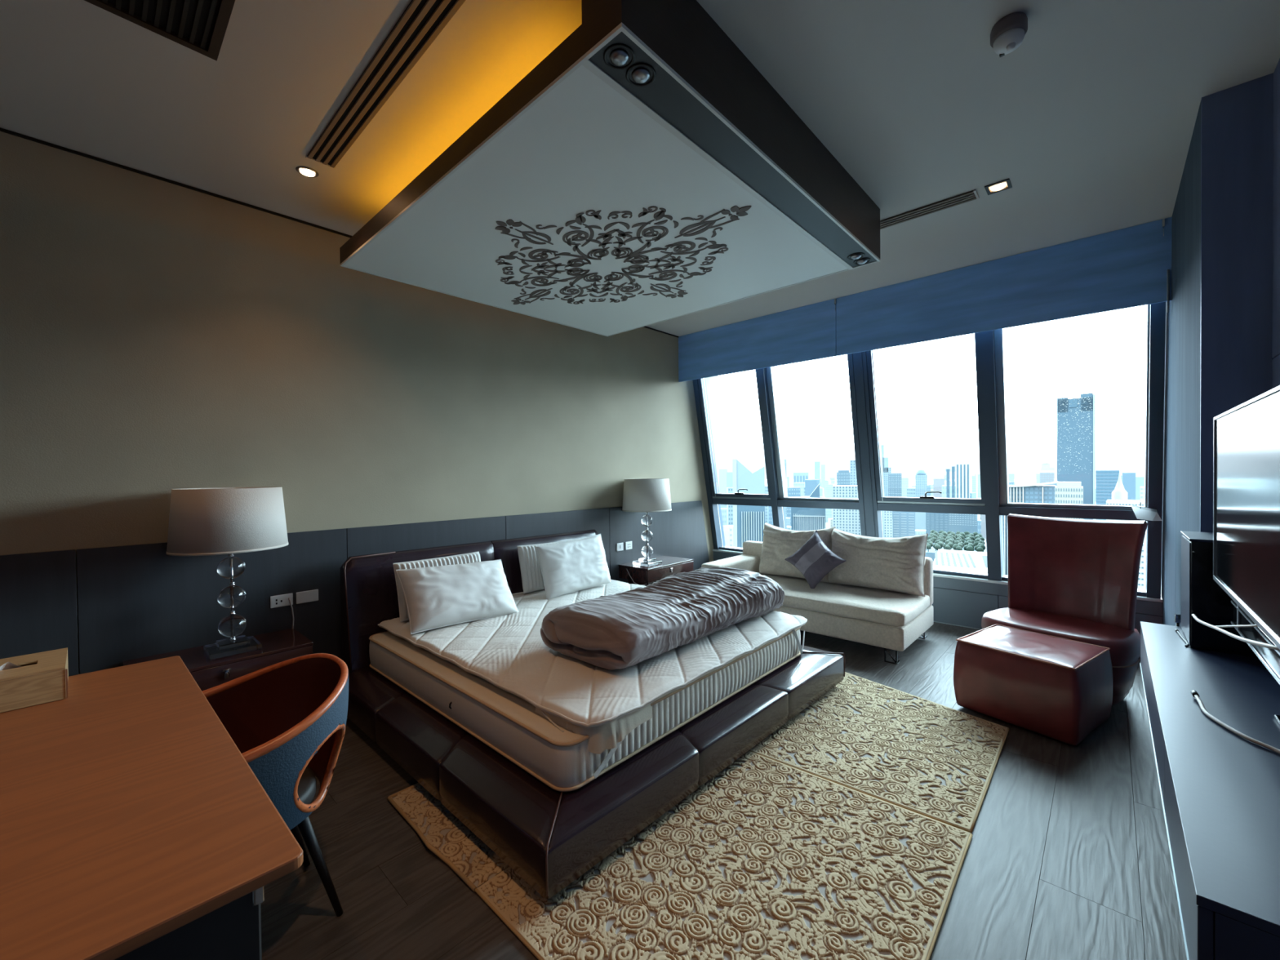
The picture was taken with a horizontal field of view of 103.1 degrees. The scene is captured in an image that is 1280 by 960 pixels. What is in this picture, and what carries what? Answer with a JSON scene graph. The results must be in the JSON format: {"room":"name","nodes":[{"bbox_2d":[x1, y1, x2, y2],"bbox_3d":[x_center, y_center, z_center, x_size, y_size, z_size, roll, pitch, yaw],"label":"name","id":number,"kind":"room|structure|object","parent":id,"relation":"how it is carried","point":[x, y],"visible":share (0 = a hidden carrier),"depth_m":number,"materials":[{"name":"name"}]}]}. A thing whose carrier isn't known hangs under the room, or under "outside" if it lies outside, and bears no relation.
{"room":"hotel room","nodes":[
{"label":"hotel room","id":0,"kind":"room"},
{"bbox_2d":[0,131,719,676],"bbox_3d":[-1.729,-0.108,3.783,0.168,3.100,8.020,0,1,43],"label":"wall","id":1,"kind":"structure","parent":0,"point":[157,337],"depth_m":3.05,"materials":[{"name":"beige paint"}]},
{"bbox_2d":[270,593,293,608],"bbox_3d":[-2.209,0.744,3.132,0.009,0.073,0.115,0,1,43],"label":"wall socket","id":2,"kind":"object","parent":1,"relation":"attached to","point":[277,601],"visible":1,"depth_m":3.13,"materials":[{"name":"white plastic"}]},
{"bbox_2d":[296,589,318,604],"bbox_3d":[-2.117,0.742,3.233,0.008,0.073,0.122,0,1,43],"label":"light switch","id":3,"kind":"object","parent":1,"relation":"attached to","point":[308,596],"visible":1,"depth_m":3.23,"materials":[{"name":"white plastic"}]},
{"bbox_2d":[0,127,679,337],"bbox_3d":[-1.977,-1.643,3.407,0.011,0.012,7.180,0,1,43],"label":"trim","id":4,"kind":"structure","parent":1,"relation":"attached to","point":[2,130],"depth_m":2.76,"materials":[{"name":"black"}]},
{"bbox_2d":[692,378,725,549],"bbox_3d":[0.864,-0.329,6.441,0.065,2.458,0.667,0,1,43],"label":"trim","id":5,"kind":"structure","parent":1,"relation":"attached to","point":[713,508],"depth_m":6.45,"materials":[{"name":"grey metal"}]},
{"bbox_2d":[0,0,1279,336],"bbox_3d":[-0.092,-1.717,2.237,4.410,0.120,8.020,0,1,43],"label":"ceiling","id":6,"kind":"structure","parent":0,"point":[1090,122],"depth_m":2.18,"materials":[{"name":"white paint"}]},
{"bbox_2d":[84,0,235,61],"bbox_3d":[-1.494,-1.618,1.145,1.310,0.019,1.010,0,1,43],"label":"ceiling vent","id":7,"kind":"object","parent":6,"relation":"in","point":[200,26],"visible":1,"depth_m":1.78,"materials":[{"name":"black metal"}]},
{"bbox_2d":[295,165,319,177],"bbox_3d":[-1.773,-1.640,2.708,0.104,0.007,0.104,0,1,43],"label":"recessed light","id":8,"kind":"object","parent":6,"relation":"in","point":[307,171],"visible":1,"depth_m":2.70,"materials":[{"name":"silver metal"}]},
{"bbox_2d":[305,0,465,168],"bbox_3d":[-0.774,-1.638,1.818,2.389,0.011,0.133,0,1,43],"label":"ceiling vent","id":9,"kind":"object","parent":6,"relation":"in","point":[422,21],"visible":1,"depth_m":2.04,"materials":[{"name":"black"}]},
{"bbox_2d":[339,0,879,336],"bbox_3d":[-0.183,-1.498,3.153,2.455,0.335,2.285,0,1,43],"label":"ceiling panel","id":10,"kind":"object","parent":6,"relation":"hanging from","point":[619,57],"depth_m":2.43,"materials":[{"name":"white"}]},
{"bbox_2d":[880,189,979,229],"bbox_3d":[1.106,-1.682,3.800,2.394,0.011,0.118,0,1,43],"label":"ceiling vent","id":11,"kind":"object","parent":6,"relation":"in","point":[972,195],"visible":0.42,"depth_m":3.15,"materials":[{"name":"black metal"}]},
{"bbox_2d":[984,178,1012,195],"bbox_3d":[2.060,-1.684,2.920,0.116,0.007,0.116,0,1,43],"label":"recessed light","id":12,"kind":"object","parent":6,"relation":"in","point":[1001,187],"visible":1,"depth_m":2.92,"materials":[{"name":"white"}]},
{"bbox_2d":[990,11,1027,57],"bbox_3d":[1.351,-1.618,1.861,0.112,0.099,0.112,0,1,43],"label":"smoke detector","id":13,"kind":"object","parent":6,"relation":"attached to","point":[1007,34],"visible":1,"depth_m":1.83,"materials":[{"name":"grey plastic"}]},
{"bbox_2d":[260,622,1186,959],"bbox_3d":[-0.057,1.483,2.276,4.410,0.120,8.020,0,1,43],"label":"floor","id":14,"kind":"structure","parent":0,"point":[1068,857],"depth_m":1.88,"materials":[{"name":"black wood"}]},
{"bbox_2d":[0,655,303,959],"bbox_3d":[-1.749,1.082,0.966,1.680,0.750,1.512,0,1,43],"label":"desk","id":15,"kind":"object","parent":14,"relation":"on","point":[134,825],"visible":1,"depth_m":1.01,"materials":[{"name":"brown wood"}]},
{"bbox_2d":[0,647,68,712],"bbox_3d":[-2.021,0.640,1.628,0.282,0.120,0.252,0,1,43],"label":"tissue box","id":16,"kind":"object","parent":15,"relation":"on","point":[40,677],"visible":1,"depth_m":1.60,"materials":[{"name":"brown wood"}]},
{"bbox_2d":[122,628,313,691],"bbox_3d":[-2.261,1.186,2.758,0.427,0.510,0.750,0,1,43],"label":"nightstand","id":17,"kind":"object","parent":14,"relation":"on","point":[277,646],"visible":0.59,"depth_m":2.70,"materials":[{"name":"brown wood"}]},
{"bbox_2d":[166,486,288,661],"bbox_3d":[-2.218,0.486,2.758,0.515,0.886,0.515,0,1,43],"label":"table lamp","id":18,"kind":"object","parent":17,"relation":"on","point":[214,521],"visible":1,"depth_m":2.61,"materials":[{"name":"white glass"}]},
{"bbox_2d":[202,653,348,916],"bbox_3d":[-1.270,1.046,1.619,0.642,0.802,0.591,0,1,41],"label":"desk chair","id":19,"kind":"object","parent":14,"relation":"on","point":[287,719],"visible":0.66,"depth_m":1.77,"materials":[{"name":"blue fabric"}]},
{"bbox_2d":[340,529,844,898],"bbox_3d":[-0.308,0.937,3.307,2.348,0.928,2.442,0,1,43],"label":"platform bed","id":20,"kind":"object","parent":14,"relation":"on","point":[550,837],"visible":0.48,"depth_m":2.28,"materials":[{"name":"leather"}]},
{"bbox_2d":[368,626,800,791],"bbox_3d":[-0.326,1.059,3.269,1.981,0.186,2.016,0,1,43],"label":"mattress","id":21,"kind":"object","parent":20,"relation":"on","point":[504,722],"visible":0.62,"depth_m":2.35,"materials":[{"name":"white fabric"}]},
{"bbox_2d":[422,626,799,754],"bbox_3d":[-0.274,0.972,3.273,2.018,0.119,1.913,0,1,43],"label":"topper","id":22,"kind":"object","parent":21,"relation":"on","point":[606,736],"visible":0.13,"depth_m":2.01,"materials":[{"name":"beige fabric"}]},
{"bbox_2d":[377,579,807,778],"bbox_3d":[-0.275,1.013,3.286,2.046,0.252,1.962,0,1,43],"label":"pad","id":23,"kind":"object","parent":22,"relation":"on","point":[509,652],"visible":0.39,"depth_m":2.57,"materials":[{"name":"white fabric"}]},
{"bbox_2d":[392,551,480,622],"bbox_3d":[-1.362,0.717,3.501,0.191,0.365,0.626,0,1,41],"label":"pillow","id":24,"kind":"object","parent":23,"relation":"on","point":[470,557],"visible":0.2,"depth_m":3.38,"materials":[{"name":"white fabric"}]},
{"bbox_2d":[395,559,518,634],"bbox_3d":[-1.173,0.738,3.319,0.733,0.370,0.320,-1,1,-44],"label":"pillow","id":25,"kind":"object","parent":23,"relation":"on","point":[440,596],"visible":0.99,"depth_m":3.21,"materials":[{"name":"white fabric"}]},
{"bbox_2d":[517,538,578,593],"bbox_3d":[-0.715,0.702,4.217,0.626,0.365,0.191,-1,1,-43],"label":"pillow","id":26,"kind":"object","parent":23,"relation":"on","point":[532,580],"visible":0.35,"depth_m":4.02,"materials":[{"name":"white fabric"}]},
{"bbox_2d":[534,533,611,599],"bbox_3d":[-0.520,0.688,4.089,0.226,0.446,0.683,0,1,44],"label":"pillow","id":27,"kind":"object","parent":23,"relation":"on","point":[567,567],"visible":0.99,"depth_m":3.98,"materials":[{"name":"white fabric"}]},
{"bbox_2d":[540,567,784,670],"bbox_3d":[0.209,0.754,3.051,0.726,0.272,1.596,0,1,43],"label":"duvet","id":28,"kind":"object","parent":23,"relation":"on","point":[622,630],"visible":1,"depth_m":2.67,"materials":[{"name":"grey fabric"}]},
{"bbox_2d":[617,555,693,586],"bbox_3d":[0.187,1.127,5.411,0.427,0.510,0.750,0,1,43],"label":"nightstand","id":29,"kind":"object","parent":14,"relation":"on","point":[640,575],"visible":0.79,"depth_m":5.21,"materials":[{"name":"brown wood"}]},
{"bbox_2d":[622,478,671,566],"bbox_3d":[0.072,0.431,5.270,0.515,0.886,0.515,0,1,43],"label":"table lamp","id":30,"kind":"object","parent":29,"relation":"on","point":[646,495],"visible":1,"depth_m":5.08,"materials":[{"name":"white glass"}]},
{"bbox_2d":[386,751,973,959],"bbox_3d":[0.082,1.408,2.134,2.024,0.029,1.499,0,1,43],"label":"rug","id":31,"kind":"object","parent":14,"relation":"on","point":[767,859],"visible":0.61,"depth_m":1.80,"materials":[{"name":"brown carpet"}]},
{"bbox_2d":[701,540,933,664],"bbox_3d":[1.574,1.026,4.691,1.853,0.700,0.935,0,1,43],"label":"sofa","id":32,"kind":"object","parent":14,"relation":"on","point":[881,618],"visible":0.6,"depth_m":4.15,"materials":[{"name":"beige fabric"}]},
{"bbox_2d":[759,522,835,582],"bbox_3d":[1.542,0.701,5.007,0.735,0.525,0.365,0,1,42],"label":"sofa cushion","id":33,"kind":"object","parent":32,"relation":"on","point":[779,544],"visible":0.62,"depth_m":4.96,"materials":[{"name":"beige fabric"}]},
{"bbox_2d":[784,529,845,588],"bbox_3d":[1.573,0.722,4.580,0.225,0.529,0.540,-1,1,-31],"label":"throw pillow","id":34,"kind":"object","parent":32,"relation":"on","point":[814,559],"visible":1,"depth_m":4.52,"materials":[{"name":"grey fabric"}]},
{"bbox_2d":[759,573,929,626],"bbox_3d":[1.615,1.029,4.572,1.632,0.147,0.815,0,1,43],"label":"seat cushion","id":35,"kind":"object","parent":32,"relation":"on","point":[851,604],"depth_m":4.16,"materials":[{"name":"beige fabric"}]},
{"bbox_2d":[828,528,928,596],"bbox_3d":[2.085,0.706,4.497,0.805,0.515,0.355,0,1,42],"label":"sofa cushion","id":36,"kind":"object","parent":32,"relation":"on","point":[897,564],"visible":0.97,"depth_m":4.35,"materials":[{"name":"beige fabric"}]},
{"bbox_2d":[748,671,1009,832],"bbox_3d":[1.362,1.393,2.823,1.026,0.013,1.381,0,1,43],"label":"rug","id":37,"kind":"object","parent":14,"relation":"on","point":[926,757],"visible":0.94,"depth_m":2.64,"materials":[{"name":"brown carpet"}]},
{"bbox_2d":[953,623,1112,746],"bbox_3d":[2.317,1.164,3.012,0.593,0.425,0.624,-1,1,-33],"label":"ottoman","id":38,"kind":"object","parent":14,"relation":"on","point":[1060,689],"visible":1,"depth_m":2.82,"materials":[{"name":"red leather"}]},
{"bbox_2d":[981,513,1147,705],"bbox_3d":[2.783,0.803,3.379,0.676,1.091,0.809,-1,1,-33],"label":"armchair","id":39,"kind":"object","parent":14,"relation":"on","point":[1076,580],"visible":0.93,"depth_m":3.40,"materials":[{"name":"red leather"}]},
{"bbox_2d":[678,217,1171,382],"bbox_3d":[1.963,-1.439,4.686,4.070,0.540,0.027,0,1,43],"label":"window valance","id":40,"kind":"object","parent":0,"point":[1125,268],"depth_m":4.10,"materials":[{"name":"blue fabric"}]},
{"bbox_2d":[712,551,1162,634],"bbox_3d":[2.519,1.138,5.290,4.070,0.440,0.245,0,1,43],"label":"wall","id":41,"kind":"structure","parent":0,"point":[963,602],"depth_m":4.67,"materials":[{"name":"blue"}]},
{"bbox_2d":[756,368,786,528],"bbox_3d":[1.522,-0.329,5.834,0.075,2.458,0.667,0,1,43],"label":"trim","id":42,"kind":"structure","parent":41,"relation":"attached to","point":[777,512],"depth_m":5.77,"materials":[{"name":"grey metal"}]},
{"bbox_2d":[847,351,884,537],"bbox_3d":[2.283,-0.329,5.126,0.175,2.458,0.675,0,1,43],"label":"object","id":43,"kind":"structure","parent":41,"relation":"attached to","point":[871,518],"depth_m":5.06,"materials":[{"name":"grey metal"}]},
{"bbox_2d":[712,549,1163,602],"bbox_3d":[2.532,0.907,5.304,4.070,0.022,0.300,0,1,43],"label":"window sill","id":44,"kind":"structure","parent":41,"relation":"on","point":[938,575],"depth_m":4.64,"materials":[{"name":"grey stone"}]},
{"bbox_2d":[978,329,1004,581],"bbox_3d":[3.056,-0.328,4.418,0.100,2.458,0.667,0,1,43],"label":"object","id":45,"kind":"structure","parent":41,"relation":"attached to","point":[994,531],"depth_m":4.37,"materials":[{"name":"grey metal"}]},
{"bbox_2d":[1131,499,1161,520],"bbox_3d":[3.755,0.224,3.758,0.079,0.150,0.175,-1,1,-30],"label":"folded paper","id":46,"kind":"object","parent":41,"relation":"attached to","point":[1141,513],"visible":1,"depth_m":3.76,"materials":[{"name":"white paper"}]},
{"bbox_2d":[1145,302,1165,599],"bbox_3d":[3.793,-0.328,3.739,0.075,2.458,0.667,0,1,43],"label":"window frame","id":47,"kind":"structure","parent":41,"relation":"attached to","point":[1157,310],"depth_m":3.69,"materials":[{"name":"grey metal"}]},
{"bbox_2d":[1271,58,1279,389],"bbox_3d":[0.736,-0.088,-0.028,0.120,3.100,5.760,0,1,43],"label":"wall","id":48,"kind":"structure","parent":0,"point":[1276,149],"depth_m":2.06,"materials":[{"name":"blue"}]},
{"bbox_2d":[1139,621,1279,959],"bbox_3d":[1.791,0.783,1.495,0.390,0.202,2.090,0,1,43],"label":"console","id":49,"kind":"object","parent":48,"relation":"attached to","point":[1220,788],"visible":0.92,"depth_m":1.16,"materials":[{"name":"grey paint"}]},
{"bbox_2d":[1180,530,1257,657],"bbox_3d":[2.396,0.449,2.064,0.251,0.436,0.348,0,1,43],"label":"loudspeaker","id":50,"kind":"object","parent":49,"relation":"on","point":[1202,596],"visible":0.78,"depth_m":2.00,"materials":[{"name":"black"}]},
{"bbox_2d":[1181,535,1191,644],"bbox_3d":[2.305,0.454,2.146,0.003,0.410,0.315,0,1,43],"label":"grille","id":51,"kind":"object","parent":50,"relation":"attached to","point":[1185,542],"depth_m":2.11,"materials":[{"name":"metal"}]},
{"bbox_2d":[1190,689,1279,754],"bbox_3d":[1.627,0.675,1.316,0.078,0.020,0.613,0,1,16],"label":"cable","id":52,"kind":"object","parent":49,"relation":"on","point":[1194,693],"visible":1,"depth_m":1.39,"materials":[{"name":"grey plastic"}]},
{"bbox_2d":[1213,385,1279,724],"bbox_3d":[1.860,0.228,1.444,0.195,0.907,1.107,0,1,43],"label":"television","id":53,"kind":"object","parent":49,"relation":"on","point":[1246,461],"visible":1,"depth_m":1.44,"materials":[{"name":"black"}]},
{"bbox_2d":[1191,613,1279,650],"bbox_3d":[1.857,0.469,1.613,0.047,0.149,0.988,0,1,38],"label":"cable","id":54,"kind":"object","parent":53,"relation":"attached to","point":[1246,640],"visible":0.99,"depth_m":1.44,"materials":[{"name":"grey plastic"}]},
{"bbox_2d":[1231,600,1279,684],"bbox_3d":[1.828,0.455,1.467,0.046,0.145,0.980,0,1,43],"label":"bar","id":55,"kind":"object","parent":53,"relation":"attached to","point":[1270,658],"visible":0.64,"depth_m":1.52,"materials":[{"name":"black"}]},
{"bbox_2d":[1161,72,1273,626],"bbox_3d":[3.369,-0.163,2.990,0.342,3.080,2.272,0,1,43],"label":"wall panel","id":56,"kind":"object","parent":48,"relation":"in","point":[1218,344],"depth_m":2.22,"materials":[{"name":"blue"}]},
{"bbox_3d":[2.332,-1.638,5.085,4.070,0.160,0.710,0,1,43],"label":"wall window header","id":57,"kind":"structure","parent":0,"visible":0},
{"bbox_2d":[697,369,771,551],"bbox_3d":[1.190,-0.329,6.138,0.825,2.458,0.649,0,1,43],"label":"window","id":58,"kind":"structure","parent":57,"relation":"in","point":[736,498],"depth_m":6.27,"materials":[{"name":"grey metal"}]},
{"bbox_2d":[766,366,858,525],"bbox_3d":[1.906,-0.329,5.520,0.915,2.458,0.587,0,1,43],"label":"window","id":59,"kind":"structure","parent":57,"relation":"in","point":[784,500],"depth_m":5.70,"materials":[{"name":"grey metal"}]},
{"bbox_2d":[866,333,987,578],"bbox_3d":[2.684,-0.328,4.760,0.910,2.458,0.649,0,1,43],"label":"window","id":60,"kind":"structure","parent":57,"relation":"in","point":[925,504],"depth_m":4.84,"materials":[{"name":"grey metal"}]},
{"bbox_2d":[994,304,1150,596],"bbox_3d":[3.449,-0.329,4.096,0.915,2.458,0.587,0,1,43],"label":"window","id":61,"kind":"structure","parent":57,"relation":"in","point":[1050,510],"depth_m":4.22,"materials":[{"name":"grey metal"}]},
{"label":"outside","id":62,"kind":"structure","parent":0,"visible":0},
{"bbox_2d":[764,479,1161,595],"bbox_3d":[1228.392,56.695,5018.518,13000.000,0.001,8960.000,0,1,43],"label":"city","id":63,"kind":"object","parent":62,"point":[912,482],"depth_m":5408.15},
{"bbox_2d":[719,469,727,493],"bbox_3d":[292.536,34.247,1799.108,34.000,144.000,44.200,-1,1,9],"label":"building","id":64,"kind":"structure","parent":63,"relation":"on","point":[722,473],"depth_m":1776.90,"materials":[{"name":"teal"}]},
{"bbox_2d":[720,507,727,525],"bbox_3d":[156.810,87.001,1011.493,37.415,60.741,18.200,0,1,12],"label":"block","id":65,"kind":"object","parent":63,"relation":"on","point":[724,511],"visible":0.11,"depth_m":999.92,"materials":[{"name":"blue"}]},
{"bbox_2d":[723,524,733,546],"bbox_3d":[102.193,86.138,536.279,25.916,75.296,18.200,-1,1,-15],"label":"building","id":66,"kind":"structure","parent":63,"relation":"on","point":[728,530],"depth_m":525.12,"materials":[{"name":"grey"}]},
{"bbox_2d":[726,487,733,525],"bbox_3d":[171.606,65.938,917.401,26.676,104.849,18.200,-1,1,3],"label":"block","id":67,"kind":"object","parent":63,"relation":"on","point":[729,490],"visible":0.17,"depth_m":908.88,"materials":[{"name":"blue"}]},
{"bbox_2d":[726,472,733,487],"bbox_3d":[263.476,43.858,1489.366,18.000,133.000,23.400,0,1,10],"label":"building","id":68,"kind":"structure","parent":63,"relation":"on","point":[729,475],"depth_m":1477.42,"materials":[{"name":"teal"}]},
{"bbox_2d":[732,458,764,547],"bbox_3d":[65.053,57.327,304.242,18.800,139.400,23.400,0,1,12],"label":"building","id":69,"kind":"structure","parent":63,"relation":"on","point":[748,521],"depth_m":293.49,"materials":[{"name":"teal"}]},
{"bbox_2d":[786,487,799,526],"bbox_3d":[285.602,65.432,952.926,25.629,102.532,18.200,-1,1,2],"label":"building","id":70,"kind":"structure","parent":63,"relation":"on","point":[792,491],"depth_m":943.70,"materials":[{"name":"blue"}]},
{"bbox_2d":[793,482,804,496],"bbox_3d":[344.231,60.028,1085.299,25.868,108.829,18.200,0,1,44],"label":"block","id":71,"kind":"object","parent":63,"relation":"on","point":[801,485],"visible":0.17,"depth_m":1075.12,"materials":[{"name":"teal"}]},
{"bbox_2d":[793,472,808,482],"bbox_3d":[369.115,48.201,1164.513,32.000,130.000,41.750,0,1,18],"label":"building","id":72,"kind":"structure","parent":63,"relation":"on","point":[797,477],"depth_m":1144.45,"materials":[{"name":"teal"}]},
{"bbox_2d":[791,483,825,530],"bbox_3d":[106.177,64.397,319.515,20.000,124.000,14.600,0,1,19],"label":"building","id":73,"kind":"structure","parent":63,"relation":"on","point":[802,518],"depth_m":312.50,"materials":[{"name":"blue"}]},
{"bbox_2d":[804,479,819,495],"bbox_3d":[229.120,60.065,674.831,18.000,121.300,23.400,0,1,19],"label":"building","id":74,"kind":"structure","parent":63,"relation":"on","point":[811,485],"depth_m":663.98,"materials":[{"name":"blue"}]},
{"bbox_2d":[814,462,820,488],"bbox_3d":[729.720,11.618,2089.650,20.000,172.700,26.000,0,1,19],"label":"building","id":75,"kind":"structure","parent":63,"relation":"on","point":[816,464],"depth_m":2076.90,"materials":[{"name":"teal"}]},
{"bbox_2d":[821,464,825,494],"bbox_3d":[783.906,15.452,2173.854,16.000,161.800,20.800,0,1,20],"label":"building","id":76,"kind":"structure","parent":63,"relation":"on","point":[823,466],"depth_m":2163.86,"materials":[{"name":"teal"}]},
{"bbox_2d":[836,470,849,484],"bbox_3d":[340.627,50.729,848.821,21.200,133.300,27.710,0,1,22],"label":"building","id":77,"kind":"structure","parent":63,"relation":"on","point":[842,476],"depth_m":835.67,"materials":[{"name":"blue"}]},
{"bbox_2d":[832,484,861,535],"bbox_3d":[124.819,64.859,306.183,15.200,123.000,19.910,0,1,22],"label":"building","id":78,"kind":"structure","parent":63,"relation":"on","point":[846,520],"depth_m":296.51,"materials":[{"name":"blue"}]},
{"bbox_2d":[849,460,857,484],"bbox_3d":[275.231,47.552,651.545,10.000,145.900,13.150,0,1,23],"label":"building","id":79,"kind":"structure","parent":63,"relation":"on","point":[853,480],"depth_m":645.60,"materials":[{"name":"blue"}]},
{"bbox_2d":[880,444,891,496],"bbox_3d":[342.816,29.546,714.750,18.800,178.900,24.590,0,1,26],"label":"building","id":80,"kind":"structure","parent":63,"relation":"on","point":[886,470],"depth_m":702.16,"materials":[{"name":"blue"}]},
{"bbox_2d":[883,511,892,537],"bbox_3d":[132.491,69.231,277.307,9.600,114.800,12.630,0,1,25],"label":"building","id":81,"kind":"structure","parent":63,"relation":"on","point":[887,515],"depth_m":269.91,"materials":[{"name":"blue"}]},
{"bbox_2d":[888,473,902,497],"bbox_3d":[296.108,56.637,589.595,13.600,128.800,17.830,0,1,27],"label":"building","id":82,"kind":"structure","parent":63,"relation":"on","point":[895,484],"depth_m":581.12,"materials":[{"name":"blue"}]},
{"bbox_2d":[892,511,915,537],"bbox_3d":[151.453,69.305,291.332,11.200,113.900,14.710,0,1,27],"label":"building","id":83,"kind":"structure","parent":63,"relation":"on","point":[903,522],"depth_m":284.46,"materials":[{"name":"blue"}]},
{"bbox_2d":[901,477,909,497],"bbox_3d":[865.655,47.326,1658.724,21.987,108.924,18.200,0,1,35],"label":"block","id":84,"kind":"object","parent":63,"relation":"on","point":[905,481],"visible":0.44,"depth_m":1651.01,"materials":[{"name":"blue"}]},
{"bbox_2d":[906,488,915,529],"bbox_3d":[550.015,64.527,1020.519,18.200,96.982,19.330,-1,1,-42],"label":"block","id":85,"kind":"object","parent":63,"relation":"on","point":[910,491],"visible":0.13,"depth_m":1014.30,"materials":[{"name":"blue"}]},
{"bbox_2d":[915,470,927,529],"bbox_3d":[490.381,49.064,885.527,17.600,132.500,23.030,0,1,29],"label":"building","id":86,"kind":"structure","parent":63,"relation":"on","point":[921,477],"depth_m":875.99,"materials":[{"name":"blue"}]},
{"bbox_2d":[925,497,948,536],"bbox_3d":[275.649,69.710,471.294,17.600,106.000,23.030,0,1,30],"label":"building","id":87,"kind":"structure","parent":63,"relation":"on","point":[938,522],"depth_m":461.22,"materials":[{"name":"blue"}]},
{"bbox_2d":[933,478,944,497],"bbox_3d":[564.437,55.365,958.991,18.000,116.500,23.400,0,1,30],"label":"building","id":88,"kind":"structure","parent":63,"relation":"on","point":[938,483],"depth_m":949.02,"materials":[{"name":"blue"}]},
{"bbox_2d":[942,484,955,497],"bbox_3d":[489.606,62.431,798.077,24.418,107.929,18.200,0,1,37],"label":"block","id":89,"kind":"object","parent":63,"relation":"on","point":[944,486],"visible":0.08,"depth_m":794.68,"materials":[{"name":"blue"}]},
{"bbox_2d":[924,537,986,562],"bbox_3d":[245.062,86.990,393.944,40.000,74.000,106.000,0,1,33],"label":"building","id":90,"kind":"structure","parent":63,"relation":"on","point":[931,553],"depth_m":361.35,"materials":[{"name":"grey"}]},
{"bbox_2d":[945,463,969,498],"bbox_3d":[405.869,49.125,648.968,26.000,140.000,19.390,0,1,32],"label":"building","id":91,"kind":"structure","parent":63,"relation":"on","point":[962,470],"depth_m":639.01,"materials":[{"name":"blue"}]},
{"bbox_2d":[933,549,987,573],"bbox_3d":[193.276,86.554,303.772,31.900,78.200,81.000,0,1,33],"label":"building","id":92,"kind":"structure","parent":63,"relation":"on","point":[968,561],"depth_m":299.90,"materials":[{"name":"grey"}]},
{"bbox_2d":[948,513,977,537],"bbox_3d":[331.112,71.232,522.692,26.000,100.500,33.950,0,1,32],"label":"building","id":93,"kind":"structure","parent":63,"relation":"on","point":[962,522],"depth_m":507.73,"materials":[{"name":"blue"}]},
{"bbox_2d":[976,474,981,497],"bbox_3d":[1622.983,28.337,2433.951,16.181,111.557,18.200,0,1,14],"label":"block","id":94,"kind":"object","parent":63,"relation":"on","point":[978,476],"visible":0.77,"depth_m":2426.36,"materials":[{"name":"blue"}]},
{"bbox_2d":[981,514,986,540],"bbox_3d":[395.643,50.886,583.626,6.400,138.300,8.320,0,1,34],"label":"building","id":95,"kind":"structure","parent":63,"relation":"on","point":[983,516],"depth_m":580.55,"materials":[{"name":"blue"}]},
{"bbox_2d":[1002,481,1057,575],"bbox_3d":[266.909,62.541,348.222,29.600,123.540,39.440,0,1,37],"label":"building","id":96,"kind":"structure","parent":63,"relation":"on","point":[1040,493],"depth_m":334.60,"materials":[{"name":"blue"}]},
{"bbox_2d":[1040,456,1054,484],"bbox_3d":[569.483,39.351,710.825,15.600,154.500,20.430,0,1,39],"label":"building","id":97,"kind":"structure","parent":63,"relation":"on","point":[1045,477],"depth_m":703.53,"materials":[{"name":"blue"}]},
{"bbox_2d":[1054,481,1083,519],"bbox_3d":[198.357,63.640,234.924,9.800,125.600,12.890,0,1,40],"label":"building","id":98,"kind":"structure","parent":63,"relation":"on","point":[1065,492],"depth_m":229.41,"materials":[{"name":"grey"}]},
{"bbox_2d":[1057,392,1095,519],"bbox_3d":[301.003,33.106,350.982,19.400,181.600,24.320,0,1,41],"label":"building","id":99,"kind":"structure","parent":63,"relation":"on","point":[1076,417],"depth_m":340.29,"materials":[{"name":"blue glass"}]},
{"bbox_2d":[1095,470,1119,519],"bbox_3d":[413.955,56.483,449.495,15.600,130.000,20.430,0,1,43],"label":"building","id":100,"kind":"structure","parent":63,"relation":"on","point":[1106,481],"depth_m":442.74,"materials":[{"name":"blue glass"}]},
{"bbox_2d":[1111,467,1127,499],"bbox_3d":[330.179,57.609,349.824,8.000,132.000,8.000,0,1,43],"label":"building","id":101,"kind":"structure","parent":63,"relation":"on","point":[1119,492],"depth_m":347.55,"materials":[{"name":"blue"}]},
{"bbox_2d":[1106,499,1144,589],"bbox_3d":[230.795,67.943,238.776,16.800,116.200,21.990,0,1,44],"label":"building","id":102,"kind":"structure","parent":63,"relation":"on","point":[1109,502],"depth_m":228.85,"materials":[{"name":"grey"}]},
{"bbox_2d":[1122,472,1135,500],"bbox_3d":[560.273,54.979,582.205,10.800,126.600,14.040,0,1,44],"label":"building","id":103,"kind":"structure","parent":63,"relation":"on","point":[1128,478],"depth_m":575.89,"materials":[{"name":"blue"}]},
{"bbox_2d":[1135,476,1144,500],"bbox_3d":[847.353,53.151,862.125,12.000,117.200,15.600,0,1,45],"label":"building","id":104,"kind":"structure","parent":63,"relation":"on","point":[1140,481],"depth_m":856.74,"materials":[{"name":"grey"}]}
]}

